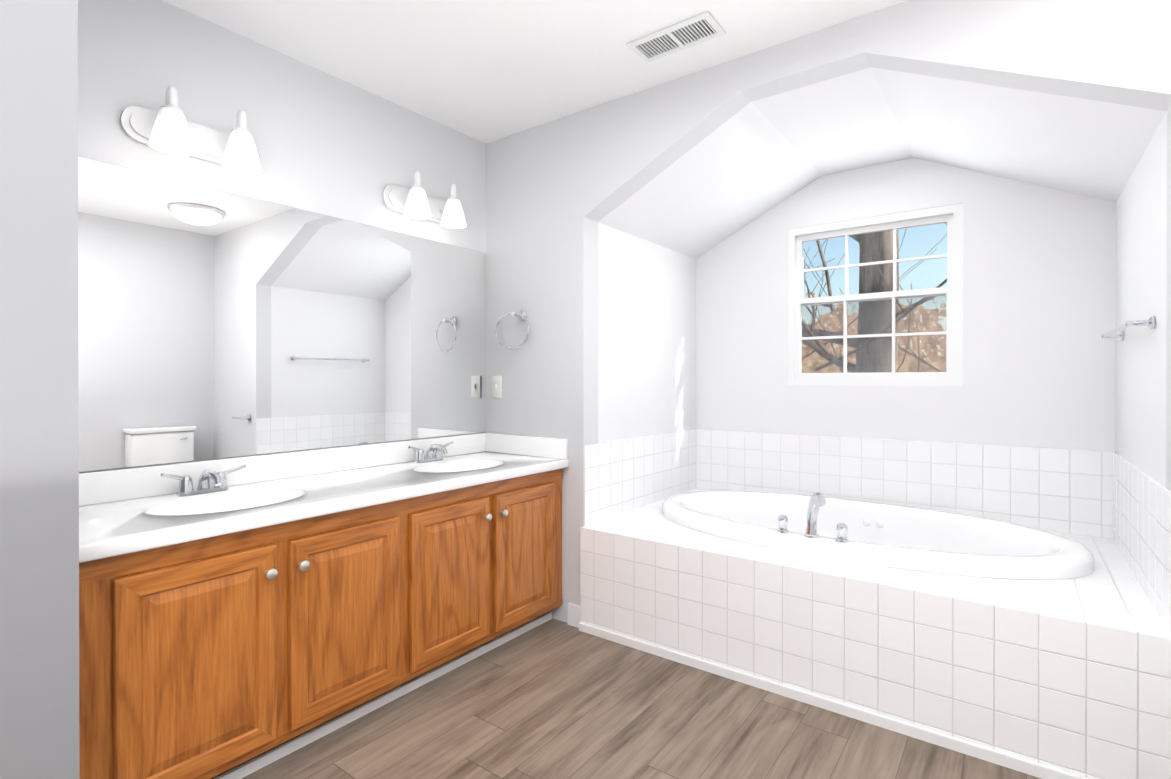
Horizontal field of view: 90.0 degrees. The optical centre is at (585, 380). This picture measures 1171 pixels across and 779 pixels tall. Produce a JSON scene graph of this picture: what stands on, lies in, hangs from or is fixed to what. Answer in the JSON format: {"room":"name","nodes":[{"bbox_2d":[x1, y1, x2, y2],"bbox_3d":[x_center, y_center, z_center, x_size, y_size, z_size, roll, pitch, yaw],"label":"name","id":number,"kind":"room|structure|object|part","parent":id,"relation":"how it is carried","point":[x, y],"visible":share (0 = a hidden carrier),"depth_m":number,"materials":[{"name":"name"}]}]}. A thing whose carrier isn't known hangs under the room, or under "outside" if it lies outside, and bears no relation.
{"room":"bathroom","nodes":[
{"label":"bathroom","id":0,"kind":"room"},
{"bbox_2d":[0,0,78,778],"bbox_3d":[-1.410,-0.050,1.377,0.700,2.440,0.180,0,0,36],"label":"wall","id":1,"kind":"structure","parent":0,"point":[39,554],"depth_m":1.19,"materials":[{"name":"grey paint"}]},
{"bbox_2d":[78,0,485,472],"bbox_3d":[-1.862,-0.050,1.456,0.120,2.440,4.540,0,0,36],"label":"wall","id":2,"kind":"structure","parent":0,"point":[328,144],"depth_m":2.24,"materials":[{"name":"white paint"}]},
{"bbox_2d":[120,86,261,173],"bbox_3d":[-1.286,-0.845,1.979,0.178,0.198,0.420,0,0,36],"label":"sconce","id":3,"kind":"object","parent":2,"relation":"attached to","point":[167,128],"visible":1,"depth_m":1.93,"materials":[{"name":"white glass"}]},
{"bbox_3d":[-1.326,-0.807,1.879,0.124,0.122,0.124,0,0,36],"label":"lamp shade","id":4,"kind":"part","parent":3,"relation":"part of","materials":[{"name":"white glass"}]},
{"bbox_3d":[-1.202,-0.807,2.047,0.124,0.122,0.124,0,0,36],"label":"lamp shade","id":5,"kind":"part","parent":3,"relation":"part of","materials":[{"name":"white glass"}]},
{"bbox_2d":[78,157,485,471],"bbox_3d":[-1.082,-0.204,2.403,0.005,0.958,1.841,0,0,36],"label":"mirror","id":6,"kind":"object","parent":2,"relation":"attached to","point":[214,323],"visible":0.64,"depth_m":2.19,"materials":[{"name":"white mirror"}]},
{"bbox_2d":[79,433,486,504],"bbox_3d":[-1.075,0.328,2.401,0.020,0.098,1.844,0,0,36],"label":"backsplash","id":7,"kind":"structure","parent":2,"relation":"attached to","point":[148,481],"depth_m":2.18,"materials":[{"name":"white stone"}]},
{"bbox_2d":[382,171,466,228],"bbox_3d":[-0.719,-0.847,2.747,0.178,0.198,0.420,0,0,36],"label":"sconce","id":8,"kind":"object","parent":2,"relation":"attached to","point":[415,201],"visible":1,"depth_m":2.70,"materials":[{"name":"white glass"}]},
{"bbox_3d":[-0.759,-0.809,2.647,0.124,0.122,0.124,0,0,36],"label":"lamp shade","id":9,"kind":"part","parent":8,"relation":"part of","materials":[{"name":"white glass"}]},
{"bbox_3d":[-0.634,-0.809,2.816,0.124,0.122,0.124,0,0,36],"label":"lamp shade","id":10,"kind":"part","parent":8,"relation":"part of","materials":[{"name":"white glass"}]},
{"bbox_2d":[163,0,906,143],"bbox_3d":[-0.434,-1.317,0.398,3.670,0.100,4.540,0,0,36],"label":"ceiling","id":11,"kind":"structure","parent":0,"point":[485,71],"depth_m":2.20,"materials":[{"name":"white paint"}]},
{"bbox_2d":[627,11,725,62],"bbox_3d":[0.333,-1.266,2.168,0.330,0.008,0.150,0,0,36],"label":"ceiling vent","id":12,"kind":"object","parent":11,"relation":"in","point":[691,32],"visible":1,"depth_m":2.16,"materials":[{"name":"white metal"}]},
{"bbox_2d":[241,618,1040,778],"bbox_3d":[-0.068,1.211,0.899,3.670,0.080,5.770,0,0,36],"label":"floor","id":13,"kind":"structure","parent":0,"point":[552,698],"depth_m":1.95,"materials":[{"name":"brown wood"}]},
{"bbox_2d":[79,465,568,778],"bbox_3d":[-0.847,0.793,2.237,0.584,0.749,1.830,0,0,36],"label":"bathroom vanity","id":14,"kind":"object","parent":13,"relation":"on","point":[240,617],"depth_m":1.77,"materials":[{"name":"brown wood"}]},
{"bbox_3d":[-1.027,0.767,1.572,0.019,0.572,0.385,0,0,36],"label":"door","id":15,"kind":"part","parent":14,"relation":"part of","materials":[{"name":"brown wood"}]},
{"bbox_3d":[-0.908,0.556,1.688,0.033,0.032,0.032,0,0,36],"label":"door knob","id":16,"kind":"part","parent":14,"relation":"part of","materials":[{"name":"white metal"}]},
{"bbox_3d":[-0.852,0.556,1.766,0.033,0.032,0.032,0,0,36],"label":"door knob","id":17,"kind":"part","parent":14,"relation":"part of","materials":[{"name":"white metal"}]},
{"bbox_3d":[-0.655,0.447,2.095,0.003,0.057,1.829,0,0,36],"label":"rail","id":18,"kind":"part","parent":14,"relation":"part of","materials":[{"name":"brown wood"}]},
{"bbox_2d":[79,449,568,556],"bbox_3d":[-0.855,0.397,2.238,0.568,0.040,1.844,0,0,36],"label":"countertop","id":19,"kind":"structure","parent":14,"relation":"on","point":[108,526],"depth_m":1.95,"materials":[{"name":"white stone"}]},
{"bbox_2d":[160,464,245,496],"bbox_3d":[-1.253,0.337,1.952,0.154,0.083,0.258,0,0,36],"label":"faucet","id":20,"kind":"object","parent":19,"relation":"on","point":[220,488],"depth_m":1.96,"materials":[{"name":"silver metal"}]},
{"bbox_2d":[141,488,305,515],"bbox_3d":[-1.121,0.444,1.854,0.331,0.132,0.466,0,0,36],"label":"sink","id":21,"kind":"object","parent":19,"relation":"in","point":[211,504],"depth_m":1.95,"materials":[{"name":"white ceramic"}]},
{"bbox_2d":[408,442,453,462],"bbox_3d":[-0.691,0.334,2.712,0.154,0.083,0.258,0,0,36],"label":"faucet","id":22,"kind":"object","parent":19,"relation":"on","point":[437,449],"depth_m":2.71,"materials":[{"name":"silver metal"}]},
{"bbox_2d":[411,459,505,472],"bbox_3d":[-0.559,0.442,2.615,0.331,0.132,0.466,0,0,36],"label":"sink","id":23,"kind":"object","parent":19,"relation":"in","point":[451,465],"depth_m":2.76,"materials":[{"name":"white ceramic"}]},
{"bbox_3d":[-0.775,0.766,1.914,0.019,0.572,0.385,0,0,36],"label":"door","id":24,"kind":"part","parent":14,"relation":"part of","materials":[{"name":"brown wood"}]},
{"bbox_3d":[-0.655,1.069,2.096,0.003,0.027,1.829,0,0,36],"label":"rail","id":25,"kind":"part","parent":14,"relation":"part of","materials":[{"name":"brown wood"}]},
{"bbox_3d":[-0.712,1.152,2.138,0.013,0.032,1.829,0,0,36],"label":"shoe mould","id":26,"kind":"part","parent":14,"relation":"part of","materials":[{"name":"white"}]},
{"bbox_3d":[-0.516,0.765,2.264,0.019,0.572,0.385,0,0,36],"label":"door","id":27,"kind":"part","parent":14,"relation":"part of","materials":[{"name":"brown wood"}]},
{"bbox_3d":[-0.398,0.554,2.380,0.033,0.032,0.032,0,0,36],"label":"door knob","id":28,"kind":"part","parent":14,"relation":"part of","materials":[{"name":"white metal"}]},
{"bbox_3d":[-0.342,0.554,2.456,0.033,0.032,0.032,0,0,36],"label":"door knob","id":29,"kind":"part","parent":14,"relation":"part of","materials":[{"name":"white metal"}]},
{"bbox_3d":[-0.265,0.764,2.604,0.019,0.572,0.385,0,0,36],"label":"door","id":30,"kind":"part","parent":14,"relation":"part of","materials":[{"name":"brown wood"}]},
{"bbox_2d":[580,489,1170,778],"bbox_3d":[1.137,0.926,2.642,1.989,0.480,1.217,0,0,36],"label":"tub deck","id":31,"kind":"object","parent":13,"relation":"on","point":[1071,675],"visible":0.69,"depth_m":1.96,"materials":[{"name":"white tile"}]},
{"bbox_2d":[579,622,1086,778],"bbox_3d":[0.772,1.150,2.148,1.989,0.035,0.012,0,0,36],"label":"baseboard","id":32,"kind":"structure","parent":31,"relation":"attached to","point":[985,753],"depth_m":2.03,"materials":[{"name":"white"}]},
{"bbox_2d":[662,490,1093,579],"bbox_3d":[1.174,0.853,2.691,1.760,0.455,0.950,0,0,36],"label":"tub","id":33,"kind":"object","parent":31,"relation":"in","point":[908,537],"visible":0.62,"depth_m":2.62,"materials":[{"name":"white plastic"}]},
{"bbox_2d":[777,492,848,541],"bbox_3d":[0.939,0.543,2.397,0.280,0.162,0.188,0,0,36],"label":"tub faucet","id":34,"kind":"object","parent":33,"relation":"on","point":[817,500],"visible":0.98,"depth_m":2.36,"materials":[{"name":"silver metal"}]},
{"bbox_3d":[0.818,0.590,2.427,0.050,0.068,0.050,0,0,36],"label":"handle","id":35,"kind":"part","parent":34,"relation":"part of","materials":[{"name":"silver metal"}]},
{"bbox_3d":[0.911,0.610,2.359,0.056,0.030,0.056,0,0,36],"label":"spout","id":36,"kind":"part","parent":34,"relation":"part of","materials":[{"name":"silver metal"}]},
{"bbox_3d":[0.948,0.531,2.408,0.048,0.139,0.160,0,0,36],"label":"spout","id":37,"kind":"part","parent":34,"relation":"part of","materials":[{"name":"silver metal"}]},
{"bbox_3d":[1.003,0.591,2.290,0.050,0.068,0.050,0,0,36],"label":"handle","id":38,"kind":"part","parent":34,"relation":"part of","materials":[{"name":"silver metal"}]},
{"bbox_2d":[598,222,695,443],"bbox_3d":[0.379,-0.056,3.387,0.120,2.440,1.230,0,0,36],"label":"wall","id":39,"kind":"structure","parent":0,"point":[646,338],"depth_m":3.20,"materials":[{"name":"white paint"}]},
{"bbox_2d":[584,429,696,526],"bbox_3d":[0.350,0.495,3.242,0.008,0.380,1.200,0,0,36],"label":"wall tile","id":40,"kind":"structure","parent":39,"relation":"attached to","point":[624,476],"depth_m":3.13,"materials":[{"name":"white tile"}]},
{"bbox_2d":[486,0,1170,622],"bbox_3d":[0.879,-0.052,2.179,3.430,2.440,0.120,0,0,36],"label":"wall","id":41,"kind":"structure","parent":0,"point":[1115,51],"depth_m":2.58,"materials":[{"name":"white paint"}]},
{"bbox_2d":[492,376,501,397],"bbox_3d":[-0.473,0.032,3.091,0.072,0.117,0.015,0,0,36],"label":"switch plate","id":42,"kind":"object","parent":41,"relation":"attached to","point":[496,386],"visible":1,"depth_m":3.09,"materials":[{"name":"white plastic"}]},
{"bbox_2d":[495,310,529,348],"bbox_3d":[-0.354,-0.260,2.961,0.205,0.201,0.083,0,0,36],"label":"towel ring","id":43,"kind":"object","parent":41,"relation":"attached to","point":[521,315],"visible":1,"depth_m":2.95,"materials":[{"name":"silver metal"}]},
{"bbox_2d":[487,433,567,460],"bbox_3d":[-0.307,0.326,2.967,0.543,0.098,0.020,0,0,36],"label":"backsplash","id":44,"kind":"structure","parent":41,"relation":"attached to","point":[496,442],"depth_m":2.94,"materials":[{"name":"white stone"}]},
{"bbox_2d":[568,603,579,627],"bbox_3d":[-0.048,1.116,2.783,0.085,0.100,0.014,0,0,36],"label":"baseboard","id":45,"kind":"structure","parent":41,"relation":"attached to","point":[574,615],"depth_m":2.78,"materials":[{"name":"white"}]},
{"bbox_2d":[599,67,1166,258],"bbox_3d":[1.189,-0.984,2.706,2.029,0.440,1.100,0,0,36],"label":"vault","id":46,"kind":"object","parent":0,"point":[749,163],"visible":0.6,"depth_m":2.55,"materials":[{"name":"white paint"}]},
{"bbox_2d":[696,158,1115,450],"bbox_3d":[1.548,-0.055,3.195,1.989,2.440,0.150,0,0,36],"label":"wall","id":47,"kind":"structure","parent":0,"point":[1039,308],"depth_m":2.86,"materials":[{"name":"white paint"}]},
{"bbox_2d":[787,203,962,385],"bbox_3d":[1.533,-0.425,3.161,0.855,0.900,0.071,0,0,36],"label":"window","id":48,"kind":"structure","parent":47,"relation":"in","point":[956,210],"depth_m":3.11,"materials":[{"name":"white plastic"}]},
{"bbox_3d":[1.524,-0.243,3.149,0.715,0.395,0.003,0,0,36],"label":"sash glass","id":49,"kind":"part","parent":48,"relation":"part of","materials":[{"name":"clear glass"}]},
{"bbox_3d":[1.524,-0.243,3.149,0.775,0.455,0.028,0,0,36],"label":"window sash","id":50,"kind":"part","parent":48,"relation":"part of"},
{"bbox_2d":[802,296,946,372],"bbox_3d":[1.558,-0.228,3.194,0.767,0.425,0.002,0,0,36],"label":"screen","id":51,"kind":"object","parent":48,"relation":"attached to","point":[851,339],"depth_m":3.18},
{"bbox_3d":[1.543,-0.635,3.174,0.715,0.340,0.003,0,0,36],"label":"sash glass","id":52,"kind":"part","parent":48,"relation":"part of","materials":[{"name":"clear glass"}]},
{"bbox_3d":[1.543,-0.635,3.174,0.775,0.400,0.028,0,0,36],"label":"window sash","id":53,"kind":"part","parent":48,"relation":"part of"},
{"bbox_2d":[697,429,1112,538],"bbox_3d":[1.501,0.495,3.133,1.973,0.380,0.008,0,0,36],"label":"wall tile","id":54,"kind":"structure","parent":47,"relation":"attached to","point":[1068,491],"depth_m":2.96,"materials":[{"name":"white tile"}]},
{"bbox_2d":[1115,112,1166,488],"bbox_3d":[2.076,-0.052,2.135,0.120,2.440,1.230,0,0,36],"label":"wall","id":55,"kind":"structure","parent":0,"point":[1141,294],"depth_m":1.98,"materials":[{"name":"white paint"}]},
{"bbox_2d":[1101,316,1154,339],"bbox_3d":[1.937,-0.182,2.106,0.066,0.040,0.710,0,0,36],"label":"towel rail","id":56,"kind":"object","parent":55,"relation":"attached to","point":[1113,333],"visible":1,"depth_m":1.86,"materials":[{"name":"silver metal"}]},
{"bbox_3d":[2.133,-0.183,2.372,0.066,0.040,0.040,0,0,36],"label":"post","id":57,"kind":"part","parent":56,"relation":"part of","materials":[{"name":"silver metal"}]},
{"bbox_3d":[1.741,-0.181,1.841,0.066,0.040,0.040,0,0,36],"label":"post","id":58,"kind":"part","parent":56,"relation":"part of","materials":[{"name":"silver metal"}]},
{"bbox_2d":[1113,451,1170,634],"bbox_3d":[1.944,0.498,2.066,0.008,0.380,1.200,0,0,36],"label":"wall tile","id":59,"kind":"structure","parent":55,"relation":"attached to","point":[1142,520],"depth_m":1.90,"materials":[{"name":"white tile"}]},
{"label":"outside","id":60,"kind":"structure","parent":0,"visible":0},
{"bbox_2d":[802,284,945,372],"bbox_3d":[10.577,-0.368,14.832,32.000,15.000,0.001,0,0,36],"label":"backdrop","id":61,"kind":"structure","parent":60,"point":[934,347],"depth_m":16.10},
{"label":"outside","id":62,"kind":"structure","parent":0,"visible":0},
{"bbox_2d":[802,223,946,372],"bbox_3d":[3.612,-1.344,6.138,10.557,13.010,8.561,0,0,36],"label":"tree","id":63,"kind":"object","parent":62,"point":[870,242],"depth_m":6.69,"materials":[{"name":"brown plant"}]}
]}

